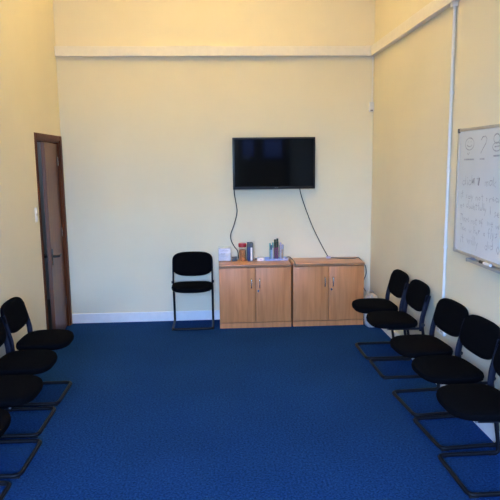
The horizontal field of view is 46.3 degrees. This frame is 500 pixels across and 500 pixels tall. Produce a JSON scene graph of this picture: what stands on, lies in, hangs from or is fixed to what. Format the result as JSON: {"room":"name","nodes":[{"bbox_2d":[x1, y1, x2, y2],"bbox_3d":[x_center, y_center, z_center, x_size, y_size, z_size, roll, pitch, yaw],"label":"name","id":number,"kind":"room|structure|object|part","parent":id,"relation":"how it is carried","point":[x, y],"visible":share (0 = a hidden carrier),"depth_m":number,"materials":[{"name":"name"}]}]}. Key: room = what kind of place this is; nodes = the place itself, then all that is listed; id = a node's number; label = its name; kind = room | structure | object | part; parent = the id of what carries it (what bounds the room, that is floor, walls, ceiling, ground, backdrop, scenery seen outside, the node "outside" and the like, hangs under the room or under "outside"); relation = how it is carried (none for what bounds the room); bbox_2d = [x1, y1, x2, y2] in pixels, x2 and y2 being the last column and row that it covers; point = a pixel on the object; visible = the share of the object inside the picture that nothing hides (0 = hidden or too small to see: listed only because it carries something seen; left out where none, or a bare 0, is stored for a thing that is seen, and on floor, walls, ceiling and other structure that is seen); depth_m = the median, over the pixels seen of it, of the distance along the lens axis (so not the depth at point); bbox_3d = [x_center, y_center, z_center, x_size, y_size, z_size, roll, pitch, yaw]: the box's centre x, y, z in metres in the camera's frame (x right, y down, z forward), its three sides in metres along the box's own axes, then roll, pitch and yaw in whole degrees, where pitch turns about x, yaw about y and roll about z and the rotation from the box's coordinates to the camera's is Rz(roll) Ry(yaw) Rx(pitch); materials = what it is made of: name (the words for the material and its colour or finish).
{"room":"meeting room","nodes":[
{"label":"meeting room","id":0,"kind":"room"},
{"bbox_2d":[0,0,60,357],"bbox_3d":[-1.861,-0.706,2.473,0.130,4.250,7.600,-1,9,-3],"label":"wall","id":1,"kind":"structure","parent":0,"point":[29,101],"depth_m":5.02,"materials":[{"name":"beige paint"}]},
{"bbox_2d":[35,207,37,221],"bbox_3d":[-1.943,-0.320,5.324,0.013,0.136,0.056,-1,9,-3],"label":"light switch","id":2,"kind":"object","parent":1,"relation":"attached to","point":[36,211],"visible":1,"depth_m":5.31,"materials":[{"name":"white plastic"}]},
{"bbox_2d":[34,132,72,328],"bbox_3d":[-1.983,-0.123,5.919,0.252,2.055,0.925,-1,9,-3],"label":"door","id":3,"kind":"structure","parent":1,"relation":"in","point":[51,145],"depth_m":5.86,"materials":[{"name":"brown wood"}]},
{"bbox_2d":[37,142,49,298],"bbox_3d":[-2.821,-0.311,5.415,1.470,2.600,4.400,-1,9,-3],"label":"wall","id":4,"kind":"structure","parent":0,"point":[38,143],"depth_m":7.54,"materials":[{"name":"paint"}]},
{"bbox_2d":[53,0,374,313],"bbox_3d":[-0.339,-1.324,6.386,3.636,4.250,0.130,-1,9,-3],"label":"wall","id":5,"kind":"structure","parent":0,"point":[147,141],"depth_m":6.33,"materials":[{"name":"beige paint"}]},
{"bbox_2d":[72,310,219,322],"bbox_3d":[-0.310,0.734,6.628,3.376,0.108,0.016,-1,9,-3],"label":"baseboard","id":6,"kind":"structure","parent":5,"relation":"attached to","point":[204,314],"depth_m":6.57,"materials":[{"name":"white paint"}]},
{"bbox_2d":[54,45,370,56],"bbox_3d":[-0.367,-2.099,6.174,3.328,0.108,0.053,-1,9,-3],"label":"trim","id":7,"kind":"structure","parent":5,"relation":"attached to","point":[60,51],"depth_m":6.15,"materials":[{"name":"paint"}]},
{"bbox_2d":[232,137,314,189],"bbox_3d":[0.259,-0.945,6.372,0.898,0.556,0.084,-1,9,-3],"label":"television","id":8,"kind":"object","parent":5,"relation":"attached to","point":[258,162],"visible":1,"depth_m":6.33,"materials":[{"name":"black plastic"}]},
{"bbox_2d":[230,190,238,258],"bbox_3d":[-0.176,-0.288,6.457,0.093,0.777,0.048,-1,9,-3],"label":"cable","id":9,"kind":"object","parent":8,"relation":"hanging from","point":[234,190],"visible":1,"depth_m":6.48,"materials":[{"name":"black plastic"}]},
{"bbox_2d":[299,189,327,255],"bbox_3d":[0.711,-0.307,6.508,0.325,0.778,0.047,-1,9,-3],"label":"cable","id":10,"kind":"object","parent":8,"relation":"hanging from","point":[299,189],"visible":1,"depth_m":6.52,"materials":[{"name":"black plastic"}]},
{"bbox_2d":[369,56,373,111],"bbox_3d":[1.318,-1.796,6.326,0.048,0.582,0.044,-1,9,-3],"label":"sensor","id":11,"kind":"object","parent":5,"relation":"attached to","point":[371,104],"visible":1,"depth_m":6.34,"materials":[{"name":"white plastic"}]},
{"bbox_2d":[0,299,499,499],"bbox_3d":[-0.801,1.341,3.391,5.006,0.100,8.930,-1,9,-3],"label":"floor","id":12,"kind":"structure","parent":0,"point":[150,410],"depth_m":3.99,"materials":[{"name":"blue carpet"}]},
{"bbox_2d":[0,408,10,499],"bbox_3d":[-1.486,0.975,2.995,0.462,0.759,0.468,-1,9,-3],"label":"chair","id":13,"kind":"object","parent":12,"relation":"on","point":[5,418],"visible":1,"depth_m":3.10,"materials":[{"name":"fabric"}]},
{"bbox_3d":[-1.449,0.917,2.989,0.388,0.064,0.440,-1,9,-3],"label":"seat","id":14,"kind":"part","parent":13,"relation":"part of","materials":[{"name":"black fabric"}]},
{"bbox_2d":[0,375,42,478],"bbox_3d":[-1.490,0.899,3.490,0.462,0.759,0.468,-1,9,-3],"label":"chair","id":15,"kind":"object","parent":12,"relation":"on","point":[15,390],"visible":1,"depth_m":3.46,"materials":[{"name":"fabric"}]},
{"bbox_3d":[-1.454,0.841,3.483,0.388,0.064,0.440,-1,9,-3],"label":"seat","id":16,"kind":"part","parent":15,"relation":"part of","materials":[{"name":"black fabric"}]},
{"bbox_2d":[0,318,56,438],"bbox_3d":[-1.565,0.824,3.986,0.462,0.759,0.468,-1,9,-3],"label":"chair","id":17,"kind":"object","parent":12,"relation":"on","point":[33,361],"visible":0.91,"depth_m":3.95,"materials":[{"name":"fabric"}]},
{"bbox_3d":[-1.754,0.567,3.935,0.090,0.230,0.446,-1,9,-3],"label":"backrest","id":18,"kind":"part","parent":17,"relation":"part of","materials":[{"name":"black fabric"}]},
{"bbox_3d":[-1.528,0.766,3.979,0.388,0.064,0.440,-1,9,-3],"label":"seat","id":19,"kind":"part","parent":17,"relation":"part of","materials":[{"name":"black fabric"}]},
{"bbox_2d":[0,297,73,406],"bbox_3d":[-1.599,0.748,4.484,0.462,0.759,0.468,-1,9,-3],"label":"chair","id":20,"kind":"object","parent":12,"relation":"on","point":[14,314],"visible":0.89,"depth_m":4.38,"materials":[{"name":"fabric"}]},
{"bbox_3d":[-1.788,0.491,4.434,0.090,0.230,0.446,-1,9,-3],"label":"backrest","id":21,"kind":"part","parent":20,"relation":"part of","materials":[{"name":"black fabric"}]},
{"bbox_3d":[-1.562,0.690,4.477,0.388,0.064,0.440,-1,9,-3],"label":"seat","id":22,"kind":"part","parent":20,"relation":"part of","materials":[{"name":"black fabric"}]},
{"bbox_2d":[171,251,213,330],"bbox_3d":[-0.622,0.440,6.319,0.468,0.790,0.462,-1,9,-3],"label":"chair","id":23,"kind":"object","parent":12,"relation":"on","point":[194,263],"visible":1,"depth_m":6.44,"materials":[{"name":"fabric"}]},
{"bbox_3d":[-0.844,0.563,6.512,0.025,0.379,0.088,-1,9,-3],"label":"leg","id":24,"kind":"part","parent":23,"relation":"part of","materials":[{"name":"black metal"}]},
{"bbox_3d":[-0.620,0.394,6.274,0.440,0.066,0.388,-1,9,-3],"label":"seat","id":25,"kind":"part","parent":23,"relation":"part of","materials":[{"name":"black fabric"}]},
{"bbox_3d":[-0.636,0.152,6.463,0.446,0.265,0.090,-1,9,-3],"label":"backrest","id":26,"kind":"part","parent":23,"relation":"part of","materials":[{"name":"black fabric"}]},
{"bbox_3d":[-0.417,0.554,6.536,0.025,0.379,0.088,-1,9,-3],"label":"leg","id":27,"kind":"part","parent":23,"relation":"part of","materials":[{"name":"black metal"}]},
{"bbox_2d":[219,259,291,328],"bbox_3d":[0.050,0.471,6.401,0.771,0.688,0.403,-1,9,-3],"label":"base cabinet","id":28,"kind":"object","parent":12,"relation":"on","point":[252,294],"visible":1,"depth_m":6.24,"materials":[{"name":"brown wood"}]},
{"bbox_2d":[218,248,230,260],"bbox_3d":[-0.279,0.043,6.431,0.144,0.155,0.100,-1,9,-3],"label":"holder","id":29,"kind":"object","parent":28,"relation":"on","point":[224,253],"visible":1,"depth_m":6.39,"materials":[{"name":"white paper"}]},
{"bbox_3d":[-0.132,0.482,6.232,0.379,0.589,0.018,-1,9,-3],"label":"door","id":30,"kind":"part","parent":28,"relation":"part of","materials":[{"name":"brown wood"}]},
{"bbox_2d":[238,243,245,260],"bbox_3d":[-0.083,0.022,6.425,0.087,0.195,0.087,-1,9,-3],"label":"jar","id":31,"kind":"object","parent":28,"relation":"on","point":[242,252],"visible":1,"depth_m":6.40,"materials":[{"name":"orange glass"}]},
{"bbox_3d":[-0.084,-0.055,6.413,0.087,0.040,0.087,-1,9,-3],"label":"lid","id":32,"kind":"part","parent":31,"relation":"part of","materials":[{"name":"red plastic"}]},
{"bbox_2d":[247,242,249,260],"bbox_3d":[-0.017,0.016,6.452,0.031,0.196,0.121,-1,9,-3],"label":"book","id":33,"kind":"object","parent":28,"relation":"on","point":[248,243],"visible":1,"depth_m":6.39,"materials":[{"name":"blue paper"}]},
{"bbox_2d":[250,242,252,260],"bbox_3d":[0.016,0.015,6.454,0.031,0.197,0.122,-1,9,-3],"label":"book","id":34,"kind":"object","parent":28,"relation":"on","point":[251,243],"visible":0.93,"depth_m":6.39,"materials":[{"name":"white paper"}]},
{"bbox_3d":[0.045,0.141,6.366,0.771,0.026,0.372,-1,9,-3],"label":"panel","id":35,"kind":"part","parent":28,"relation":"part of","materials":[{"name":"brown wood"}]},
{"bbox_2d":[255,257,264,260],"bbox_3d":[0.106,0.100,6.432,0.104,0.034,0.057,-1,9,-3],"label":"adapter","id":36,"kind":"object","parent":28,"relation":"on","point":[257,258],"visible":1,"depth_m":6.41,"materials":[{"name":"white plastic"}]},
{"bbox_3d":[0.251,0.474,6.254,0.379,0.589,0.018,-1,9,-3],"label":"door","id":37,"kind":"part","parent":28,"relation":"part of","materials":[{"name":"brown wood"}]},
{"bbox_2d":[264,257,287,260],"bbox_3d":[0.287,0.026,6.468,0.250,0.165,0.116,-1,9,-3],"label":"desk tray","id":38,"kind":"object","parent":28,"relation":"on","point":[266,258],"visible":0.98,"depth_m":6.42,"materials":[{"name":"blue plastic"}]},
{"bbox_2d":[289,257,364,326],"bbox_3d":[0.836,0.455,6.446,0.771,0.688,0.403,-1,9,-3],"label":"base cabinet","id":39,"kind":"object","parent":12,"relation":"on","point":[324,290],"visible":0.98,"depth_m":6.29,"materials":[{"name":"brown wood"}]},
{"bbox_3d":[0.653,0.466,6.277,0.379,0.589,0.018,-1,9,-3],"label":"door","id":40,"kind":"part","parent":39,"relation":"part of","materials":[{"name":"brown wood"}]},
{"bbox_3d":[0.831,0.125,6.411,0.771,0.026,0.372,-1,9,-3],"label":"panel","id":41,"kind":"part","parent":39,"relation":"part of","materials":[{"name":"brown wood"}]},
{"bbox_3d":[1.036,0.458,6.299,0.379,0.589,0.018,-1,9,-3],"label":"door","id":42,"kind":"part","parent":39,"relation":"part of","materials":[{"name":"brown wood"}]},
{"bbox_2d":[331,257,366,290],"bbox_3d":[1.120,0.282,6.552,0.427,0.414,0.111,-2,9,-9],"label":"cable","id":43,"kind":"object","parent":39,"relation":"on","point":[331,257],"visible":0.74,"depth_m":6.52,"materials":[{"name":"grey plastic"}]},
{"bbox_2d":[363,290,377,327],"bbox_3d":[1.296,0.627,6.289,0.163,0.383,0.277,-1,9,-3],"label":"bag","id":44,"kind":"object","parent":12,"relation":"on","point":[370,295],"visible":0.31,"depth_m":6.24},
{"bbox_2d":[352,269,408,359],"bbox_3d":[1.185,0.574,5.407,0.462,0.759,0.468,-1,9,-3],"label":"chair","id":45,"kind":"object","parent":12,"relation":"on","point":[398,283],"visible":0.85,"depth_m":5.32,"materials":[{"name":"black fabric"}]},
{"bbox_3d":[1.147,0.517,5.396,0.388,0.064,0.440,-1,9,-3],"label":"seat","id":46,"kind":"part","parent":45,"relation":"part of","materials":[{"name":"black fabric"}]},
{"bbox_3d":[1.368,0.308,5.378,0.090,0.230,0.446,-1,9,-3],"label":"backrest","id":47,"kind":"part","parent":45,"relation":"part of","materials":[{"name":"black fabric"}]},
{"bbox_2d":[366,279,430,379],"bbox_3d":[1.227,0.645,4.939,0.462,0.759,0.468,-1,9,-3],"label":"chair","id":48,"kind":"object","parent":12,"relation":"on","point":[417,297],"visible":0.98,"depth_m":4.82,"materials":[{"name":"fabric"}]},
{"bbox_3d":[1.189,0.588,4.928,0.388,0.064,0.440,-1,9,-3],"label":"seat","id":49,"kind":"part","parent":48,"relation":"part of","materials":[{"name":"black fabric"}]},
{"bbox_3d":[1.260,0.638,4.739,0.282,0.023,0.020,0,9,3],"label":"seat rail","id":50,"kind":"part","parent":48,"relation":"part of","materials":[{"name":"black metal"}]},
{"bbox_3d":[1.410,0.380,4.910,0.090,0.230,0.446,-1,9,-3],"label":"backrest","id":51,"kind":"part","parent":48,"relation":"part of","materials":[{"name":"black fabric"}]},
{"bbox_2d":[390,298,468,416],"bbox_3d":[1.268,0.752,4.238,0.462,0.759,0.468,-2,9,-7],"label":"chair","id":52,"kind":"object","parent":12,"relation":"on","point":[449,315],"visible":0.87,"depth_m":4.18,"materials":[{"name":"fabric"}]},
{"bbox_3d":[1.230,0.695,4.225,0.388,0.064,0.440,-2,9,-7],"label":"seat","id":53,"kind":"part","parent":52,"relation":"part of","materials":[{"name":"black fabric"}]},
{"bbox_3d":[1.449,0.485,4.221,0.090,0.230,0.446,-2,9,-7],"label":"backrest","id":54,"kind":"part","parent":52,"relation":"part of","materials":[{"name":"black fabric"}]},
{"bbox_2d":[411,315,499,450],"bbox_3d":[1.298,0.824,3.770,0.462,0.759,0.468,-2,9,-7],"label":"chair","id":55,"kind":"object","parent":12,"relation":"on","point":[479,335],"visible":0.86,"depth_m":3.69,"materials":[{"name":"fabric"}]},
{"bbox_3d":[1.260,0.767,3.756,0.388,0.064,0.440,-2,9,-7],"label":"seat","id":56,"kind":"part","parent":55,"relation":"part of","materials":[{"name":"black fabric"}]},
{"bbox_3d":[1.479,0.556,3.753,0.090,0.230,0.446,-2,9,-7],"label":"backrest","id":57,"kind":"part","parent":55,"relation":"part of","materials":[{"name":"black fabric"}]},
{"bbox_3d":[1.344,0.816,3.572,0.282,0.023,0.020,-1,9,-1],"label":"seat rail","id":58,"kind":"part","parent":55,"relation":"part of","materials":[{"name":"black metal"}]},
{"bbox_2d":[436,342,499,497],"bbox_3d":[1.297,0.901,3.262,0.462,0.759,0.468,-1,9,-4],"label":"chair","id":59,"kind":"object","parent":12,"relation":"on","point":[479,403],"visible":1,"depth_m":3.25,"materials":[{"name":"fabric"}]},
{"bbox_3d":[1.259,0.844,3.251,0.388,0.064,0.440,-1,9,-4],"label":"seat","id":60,"kind":"part","parent":59,"relation":"part of","materials":[{"name":"black fabric"}]},
{"bbox_3d":[1.480,0.636,3.234,0.090,0.230,0.446,-1,9,-4],"label":"backrest","id":61,"kind":"part","parent":59,"relation":"part of","materials":[{"name":"black fabric"}]},
{"bbox_3d":[1.469,1.001,3.506,0.088,0.371,0.025,-1,9,-4],"label":"leg","id":62,"kind":"part","parent":59,"relation":"part of","materials":[{"name":"black metal"}]},
{"bbox_2d":[370,0,499,428],"bbox_3d":[1.639,-0.778,2.671,0.130,4.250,7.600,-1,9,-3],"label":"wall","id":63,"kind":"structure","parent":0,"point":[412,75],"depth_m":4.76,"materials":[{"name":"beige paint"}]},
{"bbox_2d":[371,0,458,55],"bbox_3d":[1.539,-1.565,2.545,0.052,0.104,7.600,-1,9,-3],"label":"trim","id":64,"kind":"structure","parent":63,"relation":"attached to","point":[435,7],"depth_m":4.97,"materials":[{"name":"paint"}]},
{"bbox_2d":[382,329,499,441],"bbox_3d":[1.590,1.272,2.973,0.016,0.108,7.584,-1,9,-3],"label":"baseboard","id":65,"kind":"structure","parent":63,"relation":"attached to","point":[488,429],"depth_m":3.81,"materials":[{"name":"white paint"}]},
{"bbox_2d":[436,326,445,335],"bbox_3d":[1.483,0.609,4.545,0.026,0.086,0.146,-1,9,-3],"label":"wall socket","id":66,"kind":"object","parent":63,"relation":"attached to","point":[438,330],"visible":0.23,"depth_m":4.53,"materials":[{"name":"white plastic"}]},
{"bbox_2d":[442,1,457,297],"bbox_3d":[1.463,-0.593,4.325,0.042,2.357,0.048,-1,9,-3],"label":"conduit","id":67,"kind":"object","parent":63,"relation":"attached to","point":[454,4],"visible":0.94,"depth_m":4.29,"materials":[{"name":"white plastic"}]},
{"bbox_2d":[453,124,499,273],"bbox_3d":[1.493,-0.321,3.571,0.078,0.886,1.259,-1,9,-3],"label":"whiteboard","id":68,"kind":"object","parent":63,"relation":"attached to","point":[477,195],"visible":1,"depth_m":3.82,"materials":[{"name":"plastic"}]},
{"bbox_2d":[466,258,499,273],"bbox_3d":[1.501,0.112,3.579,0.078,0.018,0.660,-1,9,-3],"label":"tray","id":69,"kind":"object","parent":68,"relation":"on","point":[495,267],"depth_m":3.66,"materials":[{"name":"metal"}]},
{"bbox_2d":[479,260,491,266],"bbox_3d":[1.488,0.086,3.699,0.021,0.021,0.145,-1,9,-3],"label":"marker pen","id":70,"kind":"object","parent":68,"relation":"on","point":[480,261],"visible":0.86,"depth_m":3.68,"materials":[{"name":"white plastic"}]}
]}

